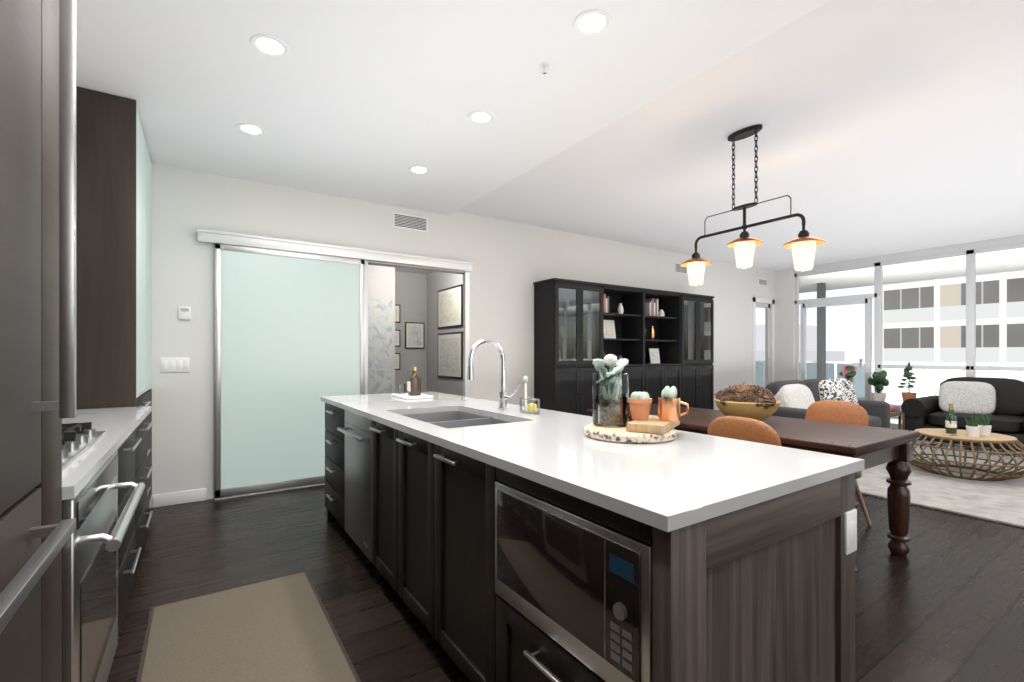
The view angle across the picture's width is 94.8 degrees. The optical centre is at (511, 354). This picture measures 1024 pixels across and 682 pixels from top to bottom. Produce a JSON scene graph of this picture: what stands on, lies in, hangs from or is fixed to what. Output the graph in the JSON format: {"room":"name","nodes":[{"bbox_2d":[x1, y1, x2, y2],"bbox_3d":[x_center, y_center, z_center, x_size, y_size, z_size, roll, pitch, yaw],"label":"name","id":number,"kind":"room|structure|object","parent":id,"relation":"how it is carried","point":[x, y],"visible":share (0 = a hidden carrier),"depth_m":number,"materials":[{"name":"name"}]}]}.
{"room":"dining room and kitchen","nodes":[
{"label":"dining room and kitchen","id":0,"kind":"room"},
{"bbox_2d":[214,248,462,446],"bbox_3d":[-2.093,-0.125,6.061,3.400,2.700,2.680,0,0,-34],"label":"wall","id":1,"kind":"structure","parent":0,"point":[413,293],"depth_m":7.72,"materials":[{"name":"grey paint"}]},
{"bbox_2d":[368,299,391,393],"bbox_3d":[-1.999,-0.075,6.943,0.470,1.500,0.011,0,0,-34],"label":"painting","id":2,"kind":"object","parent":1,"relation":"attached to","point":[379,310],"depth_m":6.96,"materials":[{"name":"grey paper"}]},
{"bbox_2d":[395,304,424,369],"bbox_3d":[-1.745,-0.290,7.765,0.640,1.070,0.022,0,0,-34],"label":"picture frames","id":3,"kind":"object","parent":1,"relation":"attached to","point":[414,331],"depth_m":7.79,"materials":[{"name":"black"}]},
{"bbox_2d":[438,284,462,378],"bbox_3d":[-0.956,-0.340,7.222,0.022,1.390,0.850,0,0,-34],"label":"picture frames","id":4,"kind":"object","parent":1,"relation":"attached to","point":[450,344],"depth_m":7.17,"materials":[{"name":"black"}]},
{"bbox_2d":[76,0,830,215],"bbox_3d":[0.191,-1.705,0.816,3.360,0.320,8.350,0,0,-34],"label":"ceiling","id":5,"kind":"structure","parent":0,"point":[369,100],"depth_m":2.62,"materials":[{"name":"white paint"}]},
{"bbox_2d":[236,123,265,135],"bbox_3d":[-1.741,-1.525,3.142,0.169,0.040,0.174,0,0,-34],"label":"recessed light","id":6,"kind":"object","parent":5,"relation":"in","point":[251,129],"depth_m":3.22,"materials":[{"name":"white plastic"}]},
{"bbox_2d":[250,34,288,57],"bbox_3d":[-1.181,-1.525,2.296,0.168,0.040,0.174,0,0,-34],"label":"recessed light","id":7,"kind":"object","parent":5,"relation":"in","point":[268,45],"depth_m":2.35,"materials":[{"name":"white plastic"}]},
{"bbox_2d":[408,166,429,173],"bbox_3d":[-0.755,-1.525,3.829,0.169,0.040,0.172,0,0,-34],"label":"recessed light","id":8,"kind":"object","parent":5,"relation":"in","point":[414,169],"depth_m":3.91,"materials":[{"name":"white plastic"}]},
{"bbox_2d":[468,110,494,123],"bbox_3d":[-0.197,-1.525,2.983,0.168,0.040,0.173,0,0,-34],"label":"recessed light","id":9,"kind":"object","parent":5,"relation":"in","point":[478,116],"depth_m":3.05,"materials":[{"name":"white plastic"}]},
{"bbox_2d":[539,62,549,73],"bbox_3d":[0.167,-1.525,2.467,0.074,0.040,0.087,0,0,-34],"label":"sprinkler","id":10,"kind":"object","parent":5,"relation":"in","point":[544,65],"depth_m":2.51,"materials":[{"name":"white plastic"}]},
{"bbox_2d":[573,9,610,35],"bbox_3d":[0.364,-1.525,2.135,0.170,0.040,0.172,0,0,-34],"label":"recessed light","id":11,"kind":"object","parent":5,"relation":"in","point":[592,22],"depth_m":2.18,"materials":[{"name":"white plastic"}]},
{"bbox_2d":[149,163,774,507],"bbox_3d":[0.722,-0.245,6.246,10.600,2.940,0.120,0,0,-34],"label":"wall","id":12,"kind":"structure","parent":0,"point":[512,261],"depth_m":4.81,"materials":[{"name":"white paint"}]},
{"bbox_2d":[160,357,189,371],"bbox_3d":[-2.763,0.080,3.861,0.195,0.120,0.010,0,0,-34],"label":"light switch","id":13,"kind":"object","parent":12,"relation":"attached to","point":[174,364],"depth_m":3.86,"materials":[{"name":"white plastic"}]},
{"bbox_2d":[153,488,205,507],"bbox_3d":[0.768,1.175,6.196,8.760,0.100,0.015,0,0,-34],"label":"baseboard","id":14,"kind":"structure","parent":12,"relation":"attached to","point":[175,498],"depth_m":3.87,"materials":[{"name":"white wood"}]},
{"bbox_2d":[178,306,190,319],"bbox_3d":[-2.704,-0.347,3.891,0.085,0.105,0.023,0,0,-34],"label":"thermostat","id":15,"kind":"object","parent":12,"relation":"attached to","point":[183,312],"depth_m":3.88,"materials":[{"name":"white plastic"}]},
{"bbox_2d":[198,228,472,499],"bbox_3d":[-1.539,0.090,4.626,2.580,2.270,0.084,0,0,-34],"label":"sliding door","id":16,"kind":"structure","parent":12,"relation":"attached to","point":[291,333],"depth_m":4.27,"materials":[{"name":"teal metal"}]},
{"bbox_2d":[393,212,427,231],"bbox_3d":[-1.072,-1.405,4.980,0.390,0.160,0.008,0,0,-34],"label":"air vent","id":17,"kind":"object","parent":12,"relation":"in","point":[409,222],"depth_m":4.98,"materials":[{"name":"white plastic"}]},
{"bbox_2d":[675,262,687,273],"bbox_3d":[2.685,-1.375,7.467,0.320,0.160,0.008,0,0,-34],"label":"air vent","id":18,"kind":"object","parent":12,"relation":"in","point":[678,269],"depth_m":7.44,"materials":[{"name":"white plastic"}]},
{"bbox_2d":[758,277,766,285],"bbox_3d":[4.678,-1.365,8.786,0.300,0.140,0.008,0,0,-34],"label":"air vent","id":19,"kind":"object","parent":12,"relation":"in","point":[761,281],"depth_m":8.78,"materials":[{"name":"white plastic"}]},
{"bbox_2d":[753,297,774,386],"bbox_3d":[4.687,0.085,8.845,0.740,2.280,0.102,0,0,-34],"label":"window frame","id":20,"kind":"structure","parent":12,"relation":"in","point":[762,303],"depth_m":8.97,"materials":[{"name":"white metal"}]},
{"bbox_2d":[107,440,1023,681],"bbox_3d":[2.301,1.285,3.861,10.600,0.120,11.500,0,0,-34],"label":"floor","id":21,"kind":"structure","parent":0,"point":[942,600],"depth_m":2.51,"materials":[{"name":"brown wood"}]},
{"bbox_2d":[0,0,75,681],"bbox_3d":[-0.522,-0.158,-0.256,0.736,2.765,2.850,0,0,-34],"label":"fridge","id":22,"kind":"object","parent":21,"relation":"on","point":[37,221],"visible":1,"depth_m":0.91,"materials":[{"name":"grey metal"}]},
{"bbox_2d":[62,442,125,681],"bbox_3d":[-1.571,0.783,1.280,0.683,0.884,0.856,0,0,-34],"label":"oven","id":23,"kind":"object","parent":21,"relation":"on","point":[105,475],"depth_m":1.38,"materials":[{"name":"silver metal"}]},
{"bbox_2d":[62,406,150,497],"bbox_3d":[-1.913,0.337,1.808,0.695,0.052,2.116,0,0,-34],"label":"countertop","id":24,"kind":"structure","parent":23,"relation":"on","point":[90,438],"depth_m":1.66,"materials":[{"name":"white stone"}]},
{"bbox_2d":[76,86,151,511],"bbox_3d":[-2.825,-0.158,3.151,0.658,2.766,1.114,0,0,-34],"label":"tall cabinet","id":25,"kind":"object","parent":21,"relation":"on","point":[113,266],"visible":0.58,"depth_m":2.79,"materials":[{"name":"brown wood"}]},
{"bbox_2d":[126,426,141,609],"bbox_3d":[-1.981,0.783,1.900,0.683,0.884,0.631,0,0,-34],"label":"base cabinet","id":26,"kind":"object","parent":21,"relation":"on","point":[133,444],"depth_m":2.18,"materials":[{"name":"brown wood"}]},
{"bbox_2d":[142,410,152,554],"bbox_3d":[-2.329,0.783,2.425,0.683,0.884,0.629,0,0,-34],"label":"base cabinet","id":27,"kind":"object","parent":21,"relation":"on","point":[145,523],"depth_m":2.69,"materials":[{"name":"brown wood"}]},
{"bbox_2d":[136,571,360,681],"bbox_3d":[-0.195,1.220,0.566,0.700,0.009,4.560,0,0,-34],"label":"area rug","id":28,"kind":"object","parent":21,"relation":"on","point":[280,629],"visible":1,"depth_m":2.01,"materials":[{"name":"brown"}]},
{"bbox_2d":[533,278,604,415],"bbox_3d":[0.724,0.160,5.918,0.800,2.130,0.417,0,0,-34],"label":"tall cabinet","id":29,"kind":"object","parent":21,"relation":"on","point":[569,315],"depth_m":5.73,"materials":[{"name":"black wood"}]},
{"bbox_2d":[321,399,863,681],"bbox_3d":[-0.220,0.783,2.437,0.896,0.884,3.132,0,0,-34],"label":"kitchen island","id":30,"kind":"object","parent":21,"relation":"on","point":[512,543],"depth_m":1.27,"materials":[{"name":"brown wood"}]},
{"bbox_2d":[321,391,863,522],"bbox_3d":[-0.192,0.351,2.463,0.900,0.079,3.140,0,0,-34],"label":"island countertop","id":31,"kind":"structure","parent":30,"relation":"on","point":[690,474],"depth_m":1.42,"materials":[{"name":"white stone"}]},
{"bbox_2d":[392,367,432,398],"bbox_3d":[-0.737,0.198,3.469,0.200,0.225,0.320,0,0,-34],"label":"tray","id":32,"kind":"object","parent":31,"relation":"on","point":[414,385],"visible":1,"depth_m":3.38,"materials":[{"name":"white ceramic"}]},
{"bbox_2d":[467,339,520,409],"bbox_3d":[-0.103,0.109,2.608,0.284,0.402,0.135,0,0,-34],"label":"faucet","id":33,"kind":"object","parent":31,"relation":"on","point":[504,397],"visible":1,"depth_m":2.66,"materials":[{"name":"silver metal"}]},
{"bbox_2d":[520,376,539,413],"bbox_3d":[0.094,0.211,2.521,0.074,0.196,0.154,0,0,-34],"label":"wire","id":34,"kind":"object","parent":31,"relation":"on","point":[532,407],"visible":1,"depth_m":2.50,"materials":[{"name":"silver metal"}]},
{"bbox_2d":[584,354,688,443],"bbox_3d":[0.470,0.153,1.814,0.381,0.314,0.357,0,0,-34],"label":"centerpiece","id":35,"kind":"object","parent":31,"relation":"on","point":[611,422],"visible":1,"depth_m":1.77,"materials":[{"name":"brown wood"}]},
{"bbox_2d":[605,284,648,399],"bbox_3d":[1.366,0.160,6.343,0.820,2.130,0.417,0,0,-34],"label":"tall cabinet","id":36,"kind":"object","parent":21,"relation":"on","point":[626,307],"depth_m":6.46,"materials":[{"name":"black wood"}]},
{"bbox_2d":[649,289,684,405],"bbox_3d":[2.016,0.160,6.774,0.820,2.130,0.417,0,0,-34],"label":"tall cabinet","id":37,"kind":"object","parent":21,"relation":"on","point":[660,340],"depth_m":6.84,"materials":[{"name":"black wood"}]},
{"bbox_2d":[685,293,713,409],"bbox_3d":[2.658,0.160,7.199,0.800,2.130,0.417,0,0,-34],"label":"tall cabinet","id":38,"kind":"object","parent":21,"relation":"on","point":[699,309],"depth_m":7.05,"materials":[{"name":"black wood"}]},
{"bbox_2d":[707,416,780,445],"bbox_3d":[1.486,0.788,2.782,0.527,0.881,0.476,0,0,-34],"label":"dining chair","id":39,"kind":"object","parent":21,"relation":"on","point":[745,429],"visible":0.17,"depth_m":2.61,"materials":[{"name":"orange leather"}]},
{"bbox_2d":[587,404,918,585],"bbox_3d":[1.559,0.843,3.442,0.910,0.764,1.980,0,0,-34],"label":"dining table","id":40,"kind":"object","parent":21,"relation":"on","point":[871,446],"visible":0.29,"depth_m":2.84,"materials":[{"name":"brown wood"}]},
{"bbox_2d":[714,381,780,420],"bbox_3d":[1.646,0.325,3.302,0.430,0.279,0.430,0,0,-34],"label":"bowl","id":41,"kind":"object","parent":40,"relation":"on","point":[754,401],"visible":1,"depth_m":3.18,"materials":[{"name":"brown wood"}]},
{"bbox_2d":[765,378,889,427],"bbox_3d":[3.736,0.761,5.770,1.900,0.928,0.900,0,0,-34],"label":"sofa","id":42,"kind":"object","parent":21,"relation":"on","point":[797,398],"visible":0.4,"depth_m":5.83,"materials":[{"name":"fabric"}]},
{"bbox_2d":[805,400,871,525],"bbox_3d":[2.282,0.788,3.465,0.527,0.881,0.476,0,0,-34],"label":"dining chair","id":43,"kind":"object","parent":21,"relation":"on","point":[837,411],"visible":0.21,"depth_m":3.54,"materials":[{"name":"orange leather"}]},
{"bbox_2d":[839,365,856,385],"bbox_3d":[5.343,0.690,7.494,0.266,1.070,0.245,0,0,-34],"label":"plant","id":44,"kind":"object","parent":21,"relation":"on","point":[848,371],"visible":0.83,"depth_m":7.42,"materials":[{"name":"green plant"}]},
{"bbox_2d":[867,370,888,400],"bbox_3d":[5.745,0.731,7.383,0.273,0.989,0.298,0,0,-34],"label":"plant","id":45,"kind":"object","parent":21,"relation":"on","point":[878,380],"visible":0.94,"depth_m":7.31,"materials":[{"name":"green plant"}]},
{"bbox_2d":[890,405,904,429],"bbox_3d":[5.314,0.975,6.827,0.700,0.500,0.420,0,0,-34],"label":"side table","id":46,"kind":"object","parent":21,"relation":"on","point":[895,410],"visible":0.15,"depth_m":6.73,"materials":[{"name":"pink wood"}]},
{"bbox_2d":[897,362,916,429],"bbox_3d":[5.942,0.664,7.080,0.254,1.121,0.227,0,0,-34],"label":"potted plant","id":47,"kind":"object","parent":21,"relation":"on","point":[908,394],"visible":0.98,"depth_m":7.04,"materials":[{"name":"green plant"}]},
{"bbox_2d":[857,444,1023,527],"bbox_3d":[4.992,1.214,4.144,3.200,0.022,4.000,0,0,-34],"label":"area rug","id":48,"kind":"object","parent":21,"relation":"on","point":[1002,502],"depth_m":4.21,"materials":[{"name":"white carpet"}]},
{"bbox_2d":[908,428,1023,480],"bbox_3d":[4.589,1.004,4.788,1.119,0.401,1.119,0,0,-34],"label":"coffee table","id":49,"kind":"object","parent":48,"relation":"on","point":[962,436],"visible":0.9,"depth_m":4.59,"materials":[{"name":"wicker"}]},
{"bbox_2d":[945,403,991,436],"bbox_3d":[4.558,0.648,4.723,0.387,0.307,0.319,0,0,-34],"label":"decor","id":50,"kind":"object","parent":49,"relation":"on","point":[978,428],"visible":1,"depth_m":4.68,"materials":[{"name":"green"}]},
{"bbox_2d":[901,377,1023,451],"bbox_3d":[6.275,0.759,5.712,0.970,0.932,2.210,0,0,-34],"label":"sofa","id":51,"kind":"object","parent":21,"relation":"on","point":[1001,400],"visible":0.83,"depth_m":6.02,"materials":[{"name":"fabric"}]},
{"bbox_2d":[457,0,1023,270],"bbox_3d":[4.536,-1.740,3.692,7.060,0.250,8.350,0,0,-34],"label":"ceiling","id":52,"kind":"structure","parent":0,"point":[892,126],"depth_m":3.72,"materials":[{"name":"white paint"}]},
{"bbox_2d":[680,124,824,285],"bbox_3d":[1.681,-1.085,3.403,0.236,1.060,1.036,0,0,-34],"label":"pendant light","id":53,"kind":"object","parent":52,"relation":"hanging from","point":[803,240],"visible":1,"depth_m":3.37,"materials":[{"name":"black metal"}]},
{"bbox_2d":[775,235,1023,428],"bbox_3d":[7.417,-0.245,5.599,0.150,2.940,8.350,0,0,-34],"label":"wall","id":54,"kind":"structure","parent":0,"point":[784,324],"depth_m":8.79,"materials":[{"name":"white paint"}]},
{"bbox_2d":[794,242,1023,427],"bbox_3d":[7.482,-0.180,5.456,0.119,2.670,8.070,0,0,-34],"label":"window frames","id":55,"kind":"structure","parent":54,"relation":"in","point":[970,367],"depth_m":7.70,"materials":[{"name":"white metal"}]},
{"bbox_2d":[799,248,1023,422],"bbox_3d":[8.382,-0.200,5.907,4.300,3.150,12.600,0,0,-34],"label":"balcony slab","id":56,"kind":"object","parent":54,"relation":"attached to","point":[997,261],"visible":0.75,"depth_m":8.65,"materials":[{"name":"grey concrete"}]},
{"bbox_2d":[817,283,825,378],"bbox_3d":[6.611,-0.105,10.060,0.130,2.860,0.120,0,0,-34],"label":"column","id":57,"kind":"structure","parent":56,"relation":"on","point":[821,337],"depth_m":10.01,"materials":[{"name":"grey"}]},
{"bbox_2d":[756,361,1023,406],"bbox_3d":[9.136,0.680,6.407,0.050,1.090,12.600,0,0,-34],"label":"rail","id":58,"kind":"object","parent":56,"relation":"on","point":[927,383],"visible":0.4,"depth_m":8.93,"materials":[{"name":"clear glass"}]},
{"bbox_3d":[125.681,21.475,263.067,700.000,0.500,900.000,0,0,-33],"label":"ground","id":59,"kind":"structure","parent":0,"visible":0},
{"bbox_2d":[756,325,873,399],"bbox_3d":[66.284,4.725,166.191,186.000,35.000,156.000,0,0,-34],"label":"city","id":60,"kind":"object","parent":59,"relation":"on","point":[811,346],"depth_m":120.09},
{"bbox_2d":[883,270,1023,418],"bbox_3d":[15.892,-8.775,24.909,66.000,60.000,68.000,0,0,-34],"label":"building","id":61,"kind":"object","parent":59,"relation":"on","point":[924,320],"depth_m":33.96,"materials":[{"name":"white concrete"}]}
]}

